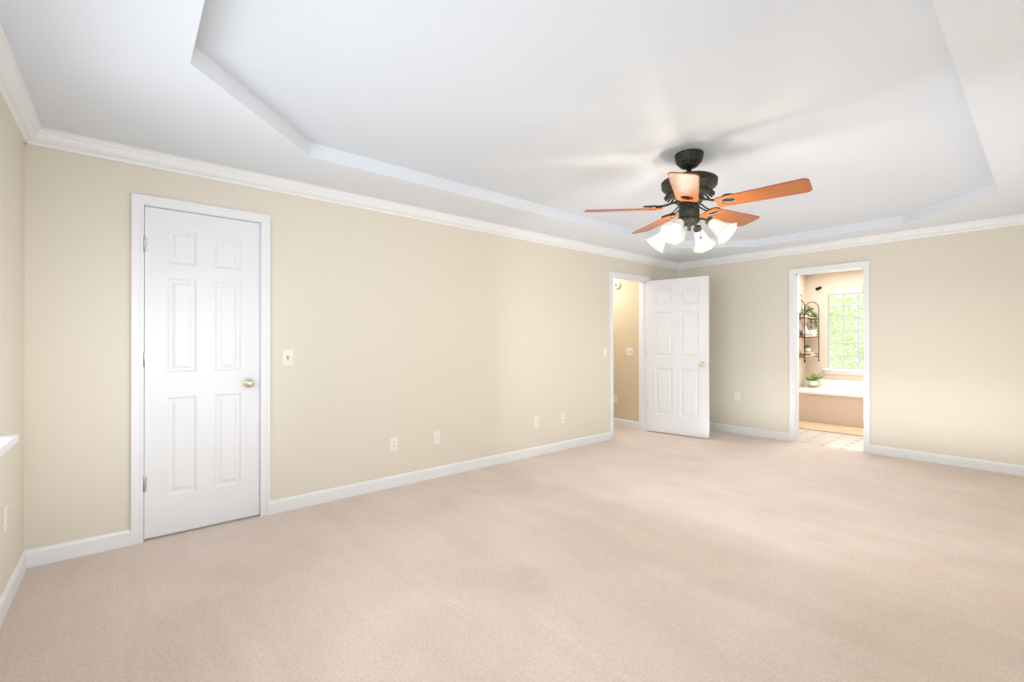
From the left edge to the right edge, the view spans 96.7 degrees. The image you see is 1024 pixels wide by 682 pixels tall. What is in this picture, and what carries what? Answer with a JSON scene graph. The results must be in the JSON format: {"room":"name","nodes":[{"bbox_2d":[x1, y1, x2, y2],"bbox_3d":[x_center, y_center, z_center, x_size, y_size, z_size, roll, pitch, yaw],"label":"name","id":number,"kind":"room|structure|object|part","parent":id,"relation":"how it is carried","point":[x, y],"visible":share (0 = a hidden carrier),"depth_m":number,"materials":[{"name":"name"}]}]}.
{"room":"empty bedroom","nodes":[
{"label":"empty bedroom","id":0,"kind":"room"},
{"bbox_2d":[0,97,24,596],"bbox_3d":[-1.391,-0.088,0.887,0.120,2.640,4.070,0,0,-40],"label":"wall","id":1,"kind":"structure","parent":0,"point":[12,166],"depth_m":2.21,"materials":[{"name":"beige paint"}]},
{"bbox_2d":[3,504,7,532],"bbox_3d":[-2.332,0.816,2.099,0.009,0.115,0.070,0,0,-40],"label":"electrical outlet","id":2,"kind":"object","parent":1,"relation":"attached to","point":[5,517],"visible":1,"depth_m":2.08,"materials":[{"name":"white plastic"}]},
{"bbox_2d":[0,433,18,456],"bbox_3d":[-1.523,0.443,1.193,0.075,0.100,1.910,0,0,-40],"label":"window sill","id":3,"kind":"structure","parent":1,"relation":"attached to","point":[8,442],"depth_m":1.82,"materials":[{"name":"white wood"}]},
{"bbox_2d":[0,549,31,626],"bbox_3d":[-1.388,1.185,0.984,0.014,0.096,3.920,0,0,-40],"label":"baseboard","id":4,"kind":"structure","parent":1,"relation":"attached to","point":[25,561],"depth_m":2.21,"materials":[{"name":"white wood"}]},
{"bbox_2d":[0,22,47,145],"bbox_3d":[-1.352,-1.124,0.994,0.074,0.086,3.780,0,0,-40],"label":"crown molding","id":5,"kind":"structure","parent":1,"relation":"attached to","point":[16,98],"depth_m":2.10,"materials":[{"name":"white wood"}]},
{"bbox_2d":[23,144,676,550],"bbox_3d":[-0.127,-0.078,4.698,6.970,2.640,0.120,0,0,-40],"label":"wall","id":6,"kind":"structure","parent":0,"point":[411,334],"depth_m":3.55,"materials":[{"name":"beige paint"}]},
{"bbox_2d":[32,529,130,566],"bbox_3d":[-2.471,1.189,2.626,0.418,0.096,0.014,0,0,-40],"label":"baseboard","id":7,"kind":"structure","parent":6,"relation":"attached to","point":[34,557],"depth_m":2.61,"materials":[{"name":"white wood"}]},
{"bbox_2d":[144,207,144,295],"bbox_3d":[-2.306,0.200,2.856,0.010,2.075,0.030,0,0,-40],"label":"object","id":8,"kind":"object","parent":6,"relation":"attached to","point":[144,207],"depth_m":2.85,"materials":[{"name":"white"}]},
{"bbox_2d":[131,193,269,544],"bbox_3d":[-2.039,0.171,3.029,0.760,2.135,0.169,0,0,-40],"label":"closet door","id":9,"kind":"structure","parent":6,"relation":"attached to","point":[139,201],"depth_m":2.99,"materials":[{"name":"white wood"}]},
{"bbox_3d":[-2.042,0.195,3.027,0.643,2.057,0.169,0,0,-40],"label":"closet door","id":10,"kind":"part","parent":9,"relation":"part of","materials":[{"name":"white wood"}]},
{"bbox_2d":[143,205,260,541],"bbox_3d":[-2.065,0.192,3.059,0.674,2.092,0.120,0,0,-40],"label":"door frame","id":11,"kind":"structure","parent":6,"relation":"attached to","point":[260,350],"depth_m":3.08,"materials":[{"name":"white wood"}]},
{"bbox_2d":[283,350,292,364],"bbox_3d":[-1.638,0.121,3.329,0.070,0.115,0.018,0,0,-40],"label":"light switch","id":12,"kind":"object","parent":6,"relation":"attached to","point":[287,357],"visible":1,"depth_m":3.33,"materials":[{"name":"white plastic"}]},
{"bbox_2d":[24,128,679,269],"bbox_3d":[-0.064,-1.115,4.626,6.730,0.086,0.074,0,0,-40],"label":"crown molding","id":13,"kind":"structure","parent":6,"relation":"attached to","point":[58,140],"depth_m":3.32,"materials":[{"name":"white wood"}]},
{"bbox_2d":[390,437,396,451],"bbox_3d":[-1.006,0.878,3.868,0.070,0.115,0.009,0,0,-40],"label":"electrical outlet","id":14,"kind":"object","parent":6,"relation":"attached to","point":[393,443],"visible":1,"depth_m":3.87,"materials":[{"name":"white plastic"}]},
{"bbox_2d":[433,431,439,443],"bbox_3d":[-0.682,0.879,4.136,0.070,0.115,0.018,0,0,-40],"label":"jack","id":15,"kind":"object","parent":6,"relation":"attached to","point":[436,437],"visible":1,"depth_m":4.14,"materials":[{"name":"white plastic"}]},
{"bbox_2d":[270,432,610,514],"bbox_3d":[-0.243,1.194,4.508,3.897,0.096,0.014,0,0,-40],"label":"baseboard","id":16,"kind":"structure","parent":6,"relation":"attached to","point":[336,493],"depth_m":4.00,"materials":[{"name":"white wood"}]},
{"bbox_2d":[534,416,538,427],"bbox_3d":[0.273,0.881,4.942,0.070,0.115,0.018,0,0,-40],"label":"jack","id":17,"kind":"object","parent":6,"relation":"attached to","point":[536,421],"visible":1,"depth_m":4.94,"materials":[{"name":"white plastic"}]},
{"bbox_2d":[561,413,564,422],"bbox_3d":[0.583,0.882,5.210,0.070,0.115,0.009,0,0,-40],"label":"electrical outlet","id":18,"kind":"object","parent":6,"relation":"attached to","point":[562,417],"visible":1,"depth_m":5.21,"materials":[{"name":"white plastic"}]},
{"bbox_2d":[603,348,606,356],"bbox_3d":[1.172,0.140,5.708,0.070,0.115,0.012,0,0,-40],"label":"light switch","id":19,"kind":"object","parent":6,"relation":"attached to","point":[604,352],"visible":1,"depth_m":5.70,"materials":[{"name":"white plastic"}]},
{"bbox_2d":[610,271,650,438],"bbox_3d":[1.540,0.178,6.106,0.885,2.135,0.156,0,0,-40],"label":"door frame","id":20,"kind":"structure","parent":6,"relation":"attached to","point":[626,275],"depth_m":6.31,"materials":[{"name":"white wood"}]},
{"bbox_2d":[647,276,708,438],"bbox_3d":[2.181,0.203,6.029,0.824,2.057,0.169,0,0,41],"label":"hall door","id":21,"kind":"structure","parent":6,"relation":"in","point":[678,356],"depth_m":6.00,"materials":[{"name":"white wood"}]},
{"bbox_2d":[0,425,1023,681],"bbox_3d":[0.470,1.290,3.896,6.852,0.100,6.270,0,0,-40],"label":"floor","id":22,"kind":"structure","parent":0,"point":[630,555],"depth_m":2.33,"materials":[{"name":"beige carpet"}]},
{"bbox_2d":[0,0,1023,274],"bbox_3d":[2.244,-1.204,4.040,9.740,0.091,4.190,0,0,-40],"label":"ceiling","id":23,"kind":"structure","parent":0,"point":[556,118],"depth_m":2.32,"materials":[{"name":"white paint"}]},
{"bbox_2d":[584,148,812,252],"bbox_3d":[1.220,-0.933,3.039,1.333,0.637,1.325,0,0,-40],"label":"ceiling fan","id":24,"kind":"object","parent":23,"relation":"hanging from","point":[689,189],"visible":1,"depth_m":2.94,"materials":[{"name":"wood"}]},
{"bbox_3d":[0.755,-0.888,3.091,0.515,0.007,0.164,0,12,6],"label":"blade","id":25,"kind":"part","parent":24,"relation":"part of","materials":[{"name":"brown wood"}]},
{"bbox_3d":[1.095,-0.887,3.469,0.164,0.007,0.515,-12,2,-12],"label":"blade","id":26,"kind":"part","parent":24,"relation":"part of","materials":[{"name":"brown wood"}]},
{"bbox_3d":[1.010,-0.890,2.651,0.164,0.007,0.515,13,5,23],"label":"blade","id":27,"kind":"part","parent":24,"relation":"part of","materials":[{"name":"brown wood"}]},
{"bbox_3d":[1.559,-0.888,3.263,0.515,0.007,0.164,0,-12,-30],"label":"blade","id":28,"kind":"part","parent":24,"relation":"part of","materials":[{"name":"brown wood"}]},
{"bbox_3d":[1.507,-0.889,2.757,0.515,0.007,0.164,0,-12,42],"label":"blade","id":29,"kind":"part","parent":24,"relation":"part of","materials":[{"name":"brown wood"}]},
{"bbox_2d":[613,278,638,421],"bbox_3d":[1.221,0.049,7.277,0.120,2.400,2.080,0,0,-40],"label":"wall","id":30,"kind":"structure","parent":0,"point":[625,336],"depth_m":6.65,"materials":[{"name":"beige paint"}]},
{"bbox_2d":[613,281,620,288],"bbox_3d":[1.554,-0.832,6.762,0.041,0.124,0.124,0,0,-40],"label":"smoke detector","id":31,"kind":"object","parent":30,"relation":"attached to","point":[616,284],"visible":0.98,"depth_m":6.74,"materials":[{"name":"white plastic"}]},
{"bbox_2d":[614,418,638,428],"bbox_3d":[1.170,1.201,7.231,0.014,0.096,2.080,0,0,-40],"label":"baseboard","id":32,"kind":"structure","parent":30,"relation":"attached to","point":[628,423],"depth_m":6.63,"materials":[{"name":"white wood"}]},
{"bbox_2d":[626,348,632,355],"bbox_3d":[1.704,0.155,6.598,0.018,0.115,0.116,0,0,-40],"label":"light switch","id":33,"kind":"object","parent":30,"relation":"attached to","point":[629,351],"visible":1,"depth_m":6.60,"materials":[{"name":"white plastic"}]},
{"bbox_2d":[799,275,805,386],"bbox_3d":[4.141,0.049,7.192,2.770,2.400,0.120,0,0,-40],"label":"wall","id":34,"kind":"structure","parent":0,"point":[802,292],"depth_m":7.84,"materials":[{"name":"beige paint"}]},
{"bbox_2d":[799,294,819,362],"bbox_3d":[4.907,-0.220,7.596,0.744,1.140,0.254,0,0,-40],"label":"shelf unit","id":35,"kind":"object","parent":34,"relation":"attached to","point":[806,333],"visible":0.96,"depth_m":7.64,"materials":[{"name":"black metal"}]},
{"bbox_2d":[799,294,802,314],"bbox_3d":[4.837,-0.620,7.687,0.310,0.340,0.016,0,0,-40],"label":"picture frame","id":36,"kind":"object","parent":35,"relation":"attached to","point":[800,296],"depth_m":7.76,"materials":[{"name":"gold metal"}]},
{"bbox_2d":[800,305,819,332],"bbox_3d":[5.055,-0.373,7.721,0.358,0.450,0.254,0,0,-40],"label":"trailing plant","id":37,"kind":"object","parent":35,"relation":"on","point":[814,317],"depth_m":7.66,"materials":[{"name":"green plant"}]},
{"bbox_2d":[796,429,862,451],"bbox_3d":[4.893,1.296,6.207,2.888,0.100,2.590,0,0,-40],"label":"floor","id":38,"kind":"structure","parent":0,"point":[840,441],"depth_m":5.75,"materials":[{"name":"white tile"}]},
{"bbox_2d":[799,421,862,436],"bbox_3d":[4.760,1.239,6.193,0.650,0.014,2.000,0,0,-40],"label":"bath rug","id":39,"kind":"object","parent":38,"relation":"on","point":[840,429],"visible":0.21,"depth_m":6.41,"materials":[{"name":"beige fabric"}]},
{"bbox_2d":[799,373,862,427],"bbox_3d":[5.486,0.893,6.709,1.093,0.709,2.346,0,0,-40],"label":"bathtub","id":40,"kind":"object","parent":38,"relation":"on","point":[833,402],"visible":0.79,"depth_m":6.89,"materials":[{"name":"white plastic"}]},
{"bbox_2d":[806,270,862,380],"bbox_3d":[5.950,0.049,7.104,0.120,2.400,2.590,0,0,-40],"label":"wall","id":41,"kind":"structure","parent":0,"point":[850,282],"depth_m":7.76,"materials":[{"name":"beige paint"}]},
{"bbox_2d":[822,368,862,374],"bbox_3d":[5.671,0.507,7.305,0.105,0.095,1.160,0,0,-40],"label":"window sill","id":42,"kind":"structure","parent":41,"relation":"attached to","point":[844,371],"depth_m":7.51,"materials":[{"name":"white wood"}]},
{"bbox_2d":[827,292,862,368],"bbox_3d":[5.711,-0.162,7.340,0.061,1.261,1.044,0,0,-40],"label":"window","id":43,"kind":"structure","parent":41,"relation":"in","point":[843,331],"depth_m":7.57,"materials":[{"name":"white wood"}]},
{"bbox_2d":[829,293,862,368],"bbox_3d":[5.707,-0.161,7.337,0.010,1.222,1.002,0,0,-40],"label":"window pane","id":44,"kind":"object","parent":43,"relation":"in","point":[849,325],"visible":0.48,"depth_m":7.54,"materials":[{"name":"clear glass"}]},
{"bbox_2d":[677,224,1023,464],"bbox_3d":[3.841,-0.076,5.308,0.120,2.640,4.070,0,0,-40],"label":"wall","id":45,"kind":"structure","parent":0,"point":[947,344],"depth_m":4.76,"materials":[{"name":"beige paint"}]},
{"bbox_2d":[734,391,739,399],"bbox_3d":[3.041,0.741,6.153,0.009,0.115,0.070,0,0,-40],"label":"electrical outlet","id":46,"kind":"object","parent":45,"relation":"attached to","point":[736,395],"visible":1,"depth_m":6.15,"materials":[{"name":"white plastic"}]},
{"bbox_2d":[709,422,788,440],"bbox_3d":[2.965,1.198,6.238,0.014,0.096,1.515,0,0,-40],"label":"baseboard","id":47,"kind":"structure","parent":45,"relation":"attached to","point":[713,426],"depth_m":6.01,"materials":[{"name":"white wood"}]},
{"bbox_2d":[789,261,869,452],"bbox_3d":[3.765,0.177,5.401,0.160,2.135,0.800,0,0,-40],"label":"door frame","id":48,"kind":"structure","parent":45,"relation":"attached to","point":[865,265],"depth_m":5.46,"materials":[{"name":"white wood"}]},
{"bbox_2d":[680,214,1023,269],"bbox_3d":[3.732,-1.113,5.290,0.074,0.086,3.780,0,0,-40],"label":"crown molding","id":49,"kind":"structure","parent":45,"relation":"attached to","point":[1012,220],"depth_m":5.01,"materials":[{"name":"white wood"}]},
{"bbox_2d":[870,444,1023,475],"bbox_3d":[4.488,1.194,4.435,0.014,0.096,1.605,0,0,-40],"label":"baseboard","id":50,"kind":"structure","parent":45,"relation":"attached to","point":[1014,469],"depth_m":4.55,"materials":[{"name":"white wood"}]}
]}

